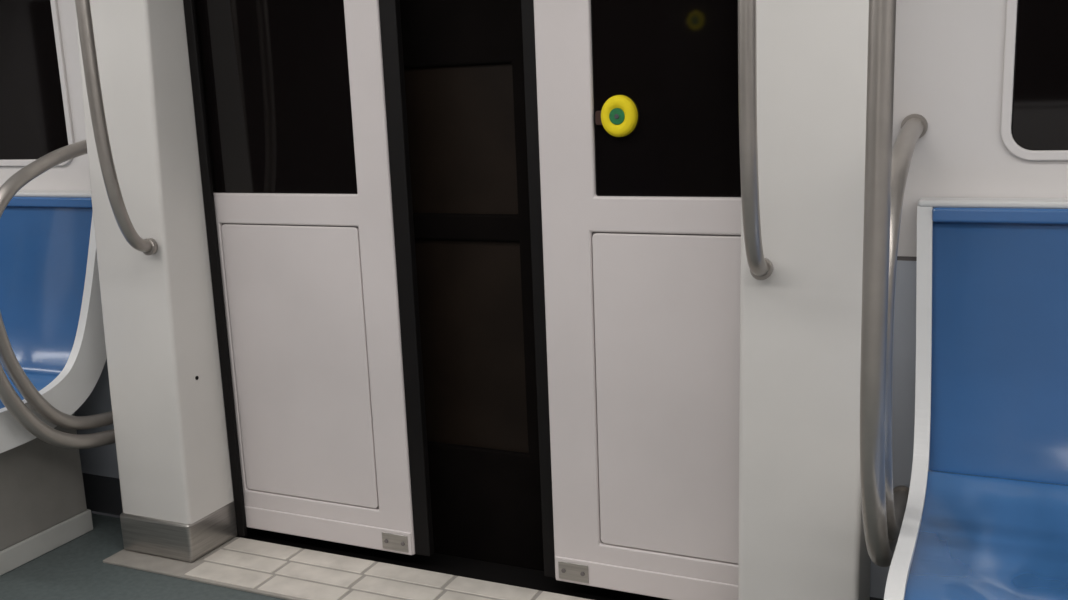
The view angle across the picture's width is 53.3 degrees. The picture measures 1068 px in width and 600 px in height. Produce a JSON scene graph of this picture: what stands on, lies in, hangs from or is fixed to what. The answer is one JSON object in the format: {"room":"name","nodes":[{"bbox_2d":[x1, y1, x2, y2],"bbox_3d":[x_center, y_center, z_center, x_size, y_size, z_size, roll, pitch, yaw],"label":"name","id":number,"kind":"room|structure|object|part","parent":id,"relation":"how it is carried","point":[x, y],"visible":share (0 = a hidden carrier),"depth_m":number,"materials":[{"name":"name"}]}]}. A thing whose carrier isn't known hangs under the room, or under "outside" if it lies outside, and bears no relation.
{"room":"train carriage","nodes":[
{"label":"train carriage","id":0,"kind":"room"},
{"bbox_2d":[0,513,284,599],"bbox_3d":[-0.698,1.107,1.616,11.500,0.060,2.950,3,13,24],"label":"floor","id":1,"kind":"structure","parent":0,"point":[75,569],"depth_m":3.05,"materials":[{"name":"plastic"}]},
{"bbox_2d":[0,190,106,575],"bbox_3d":[-2.634,0.206,3.564,2.681,1.075,0.775,3,13,24],"label":"seat","id":2,"kind":"object","parent":1,"relation":"on","point":[51,305],"visible":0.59,"depth_m":3.25,"materials":[{"name":"blue plastic"}]},
{"bbox_3d":[-2.646,0.020,3.515,2.625,0.662,0.729,3,13,24],"label":"blue seat","id":3,"kind":"part","parent":2,"relation":"part of","materials":[{"name":"blue plastic"}]},
{"bbox_2d":[74,0,233,523],"bbox_3d":[-1.120,-0.356,3.049,0.265,2.238,0.215,3,13,24],"label":"column","id":4,"kind":"structure","parent":1,"relation":"on","point":[159,321],"depth_m":3.04,"materials":[{"name":"white plastic"}]},
{"bbox_2d":[0,140,112,429],"bbox_3d":[-1.363,-0.020,3.072,0.054,0.889,0.512,3,13,24],"label":"grab rail","id":5,"kind":"object","parent":4,"relation":"attached to","point":[18,180],"depth_m":2.98,"materials":[{"name":"silver metal"}]},
{"bbox_2d":[75,0,157,254],"bbox_3d":[-1.103,-0.724,2.803,0.046,1.235,0.234,3,13,24],"label":"handrail","id":6,"kind":"object","parent":4,"relation":"attached to","point":[149,246],"visible":1,"depth_m":2.77,"materials":[{"name":"metal"}]},
{"bbox_2d":[120,501,236,561],"bbox_3d":[-1.081,0.685,3.257,0.271,0.119,0.218,3,13,24],"label":"kick plate","id":7,"kind":"object","parent":4,"relation":"attached to","point":[153,536],"visible":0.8,"depth_m":3.17,"materials":[{"name":"metal"}]},
{"bbox_2d":[103,537,590,599],"bbox_3d":[-0.244,0.802,2.842,2.160,0.010,0.275,3,13,24],"label":"floor strip","id":8,"kind":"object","parent":1,"relation":"on","point":[285,572],"depth_m":3.00,"materials":[{"name":"beige tile"}]},
{"bbox_3d":[-0.244,0.802,2.842,2.160,0.010,0.275,3,13,24],"label":"sill","id":9,"kind":"part","parent":8,"relation":"part of","materials":[{"name":"beige tile"}]},
{"bbox_2d":[738,0,870,599],"bbox_3d":[0.589,-0.265,2.270,0.265,2.238,0.215,3,13,24],"label":"column","id":10,"kind":"structure","parent":1,"relation":"on","point":[802,537],"depth_m":2.25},
{"bbox_2d":[738,0,772,279],"bbox_3d":[0.443,-0.641,2.098,0.046,1.235,0.234,3,13,24],"label":"handrail","id":11,"kind":"object","parent":10,"relation":"attached to","point":[761,268],"visible":1,"depth_m":2.07,"materials":[{"name":"metal"}]},
{"bbox_2d":[884,198,1067,599],"bbox_3d":[1.850,0.444,1.522,2.554,1.075,0.775,3,13,24],"label":"seat","id":12,"kind":"object","parent":1,"relation":"on","point":[986,514],"visible":1,"depth_m":2.14,"materials":[{"name":"blue plastic"}]},
{"bbox_2d":[183,0,246,535],"bbox_3d":[-0.940,-0.235,3.097,0.030,1.968,0.016,3,13,24],"label":"seal","id":13,"kind":"object","parent":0,"point":[189,6],"depth_m":3.11,"materials":[{"name":"black rubber"}]},
{"bbox_2d":[0,0,1067,599],"bbox_3d":[-0.119,-0.323,2.720,11.500,2.250,0.180,3,13,24],"label":"wall","id":14,"kind":"structure","parent":0,"point":[949,54],"depth_m":2.25,"materials":[{"name":"white plastic"}]},
{"bbox_2d":[0,0,74,165],"bbox_3d":[-2.454,-0.904,3.667,2.255,0.888,0.013,3,13,24],"label":"window","id":15,"kind":"structure","parent":14,"relation":"in","point":[36,118],"depth_m":3.30,"materials":[{"name":"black glass"}]},
{"bbox_2d":[194,0,356,193],"bbox_3d":[-0.727,-0.729,2.926,0.545,0.890,0.018,3,13,24],"label":"glass","id":16,"kind":"object","parent":14,"relation":"attached to","point":[275,73],"visible":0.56,"depth_m":2.95,"materials":[{"name":"black glass"}]},
{"bbox_2d":[221,224,378,507],"bbox_3d":[-0.677,0.189,3.101,0.474,0.818,0.029,3,13,24],"label":"panel","id":17,"kind":"object","parent":14,"relation":"in","point":[296,298],"depth_m":3.08,"materials":[{"name":"white metal"}]},
{"bbox_2d":[222,223,378,508],"bbox_3d":[-0.674,0.187,3.107,0.520,0.860,0.023,3,13,24],"label":"groove","id":18,"kind":"object","parent":14,"relation":"attached to","point":[222,223],"visible":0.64,"depth_m":3.01,"materials":[{"name":"grey metal"}]},
{"bbox_2d":[213,0,415,554],"bbox_3d":[-0.712,-0.261,3.020,0.740,1.985,0.035,3,13,24],"label":"frame","id":19,"kind":"object","parent":14,"relation":"attached to","point":[370,209],"visible":0.62,"depth_m":2.95,"materials":[{"name":"white metal"}]},
{"bbox_2d":[245,506,412,554],"bbox_3d":[-0.680,0.679,3.199,0.732,0.069,0.014,3,13,24],"label":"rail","id":20,"kind":"object","parent":14,"relation":"attached to","point":[360,535],"visible":0.57,"depth_m":3.17,"materials":[{"name":"white metal"}]},
{"bbox_2d":[382,532,407,551],"bbox_3d":[-0.400,0.696,3.062,0.085,0.050,0.010,3,13,24],"label":"plate","id":21,"kind":"object","parent":14,"relation":"attached to","point":[390,541],"visible":1,"depth_m":3.06,"materials":[{"name":"metal"}]},
{"bbox_2d":[379,0,433,555],"bbox_3d":[-0.352,-0.242,2.857,0.050,1.984,0.026,3,13,24],"label":"rubber edge","id":22,"kind":"object","parent":14,"relation":"attached to","point":[390,14],"visible":1,"depth_m":2.88,"materials":[{"name":"black rubber"}]},
{"bbox_2d":[235,527,669,599],"bbox_3d":[-0.165,0.831,3.056,2.150,0.100,0.160,3,13,24],"label":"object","id":23,"kind":"structure","parent":14,"relation":"attached to","point":[441,563],"depth_m":3.09,"materials":[{"name":"black rubber"}]},
{"bbox_2d":[521,0,554,577],"bbox_3d":[0.009,-0.223,2.693,0.035,1.984,0.026,3,13,24],"label":"rubber edge","id":24,"kind":"object","parent":14,"relation":"attached to","point":[527,6],"visible":0.8,"depth_m":2.71,"materials":[{"name":"black rubber"}]},
{"bbox_2d":[558,561,588,582],"bbox_3d":[0.105,0.723,2.833,0.085,0.050,0.010,3,13,24],"label":"plate","id":25,"kind":"object","parent":14,"relation":"attached to","point":[567,570],"visible":1,"depth_m":2.83,"materials":[{"name":"metal"}]},
{"bbox_2d":[534,0,740,584],"bbox_3d":[0.361,-0.204,2.531,0.740,1.985,0.035,3,13,24],"label":"frame","id":26,"kind":"object","parent":14,"relation":"attached to","point":[572,210],"visible":0.51,"depth_m":2.65,"materials":[{"name":"white metal"}]},
{"bbox_2d":[555,556,738,599],"bbox_3d":[0.392,0.736,2.710,0.732,0.069,0.014,3,13,24],"label":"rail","id":27,"kind":"object","parent":14,"relation":"attached to","point":[631,580],"visible":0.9,"depth_m":2.74,"materials":[{"name":"white metal"}]},
{"bbox_2d":[591,0,740,196],"bbox_3d":[0.372,-0.667,2.412,0.545,0.890,0.044,3,13,24],"label":"glass","id":28,"kind":"object","parent":14,"relation":"attached to","point":[676,60],"depth_m":2.49,"materials":[{"name":"black glass"}]},
{"bbox_3d":[0.194,-0.437,2.536,0.103,0.099,0.026,3,13,24],"label":"door button","id":29,"kind":"part","parent":28,"relation":"part of","materials":[{"name":"yellow plastic"}]},
{"bbox_2d":[592,233,740,563],"bbox_3d":[0.386,0.245,2.618,0.487,0.818,0.029,3,13,24],"label":"panel","id":30,"kind":"object","parent":14,"relation":"in","point":[667,307],"depth_m":2.62,"materials":[{"name":"white metal"}]},
{"bbox_2d":[592,232,740,542],"bbox_3d":[0.388,0.244,2.623,0.533,0.860,0.023,3,13,24],"label":"groove","id":31,"kind":"object","parent":14,"relation":"attached to","point":[593,233],"visible":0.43,"depth_m":2.58,"materials":[{"name":"grey metal"}]},
{"bbox_2d":[885,114,927,539],"bbox_3d":[0.720,0.090,2.123,0.054,0.889,0.512,3,13,24],"label":"grab rail","id":32,"kind":"object","parent":14,"relation":"attached to","point":[914,126],"depth_m":1.97,"materials":[{"name":"grey metal"}]},
{"bbox_2d":[1000,0,1067,160],"bbox_3d":[1.979,-0.668,1.648,2.272,0.888,0.013,3,13,24],"label":"window","id":33,"kind":"structure","parent":14,"relation":"in","point":[1038,112],"depth_m":2.15,"materials":[{"name":"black glass"}]},
{"bbox_3d":[-0.776,-1.160,1.179,11.500,0.060,3.210,3,13,24],"label":"ceiling","id":34,"kind":"structure","parent":0,"visible":0},
{"bbox_2d":[0,362,114,448],"bbox_3d":[-1.379,-0.476,2.935,0.080,1.936,0.586,3,13,24],"label":"grab pole","id":35,"kind":"object","parent":34,"relation":"attached to","point":[9,397],"visible":0.72,"depth_m":2.99,"materials":[{"name":"grey metal"}]},
{"bbox_2d":[860,0,898,566],"bbox_3d":[0.680,-0.367,1.997,0.080,1.936,0.586,3,13,24],"label":"grab pole","id":36,"kind":"object","parent":34,"relation":"attached to","point":[882,13],"visible":0.84,"depth_m":1.81,"materials":[{"name":"silver metal"}]},
{"label":"outside","id":37,"kind":"structure","parent":0,"visible":0},
{"bbox_2d":[400,0,543,570],"bbox_3d":[-0.142,-0.285,2.917,1.900,2.300,0.025,3,13,24],"label":"frame","id":38,"kind":"object","parent":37,"point":[486,502],"visible":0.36,"depth_m":2.97,"materials":[{"name":"black metal"}]},
{"bbox_2d":[404,63,527,452],"bbox_3d":[-0.137,-0.362,2.917,1.700,1.750,0.030,3,13,24],"label":"panels","id":39,"kind":"object","parent":38,"relation":"attached to","point":[460,119],"visible":0.22,"depth_m":2.98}
]}

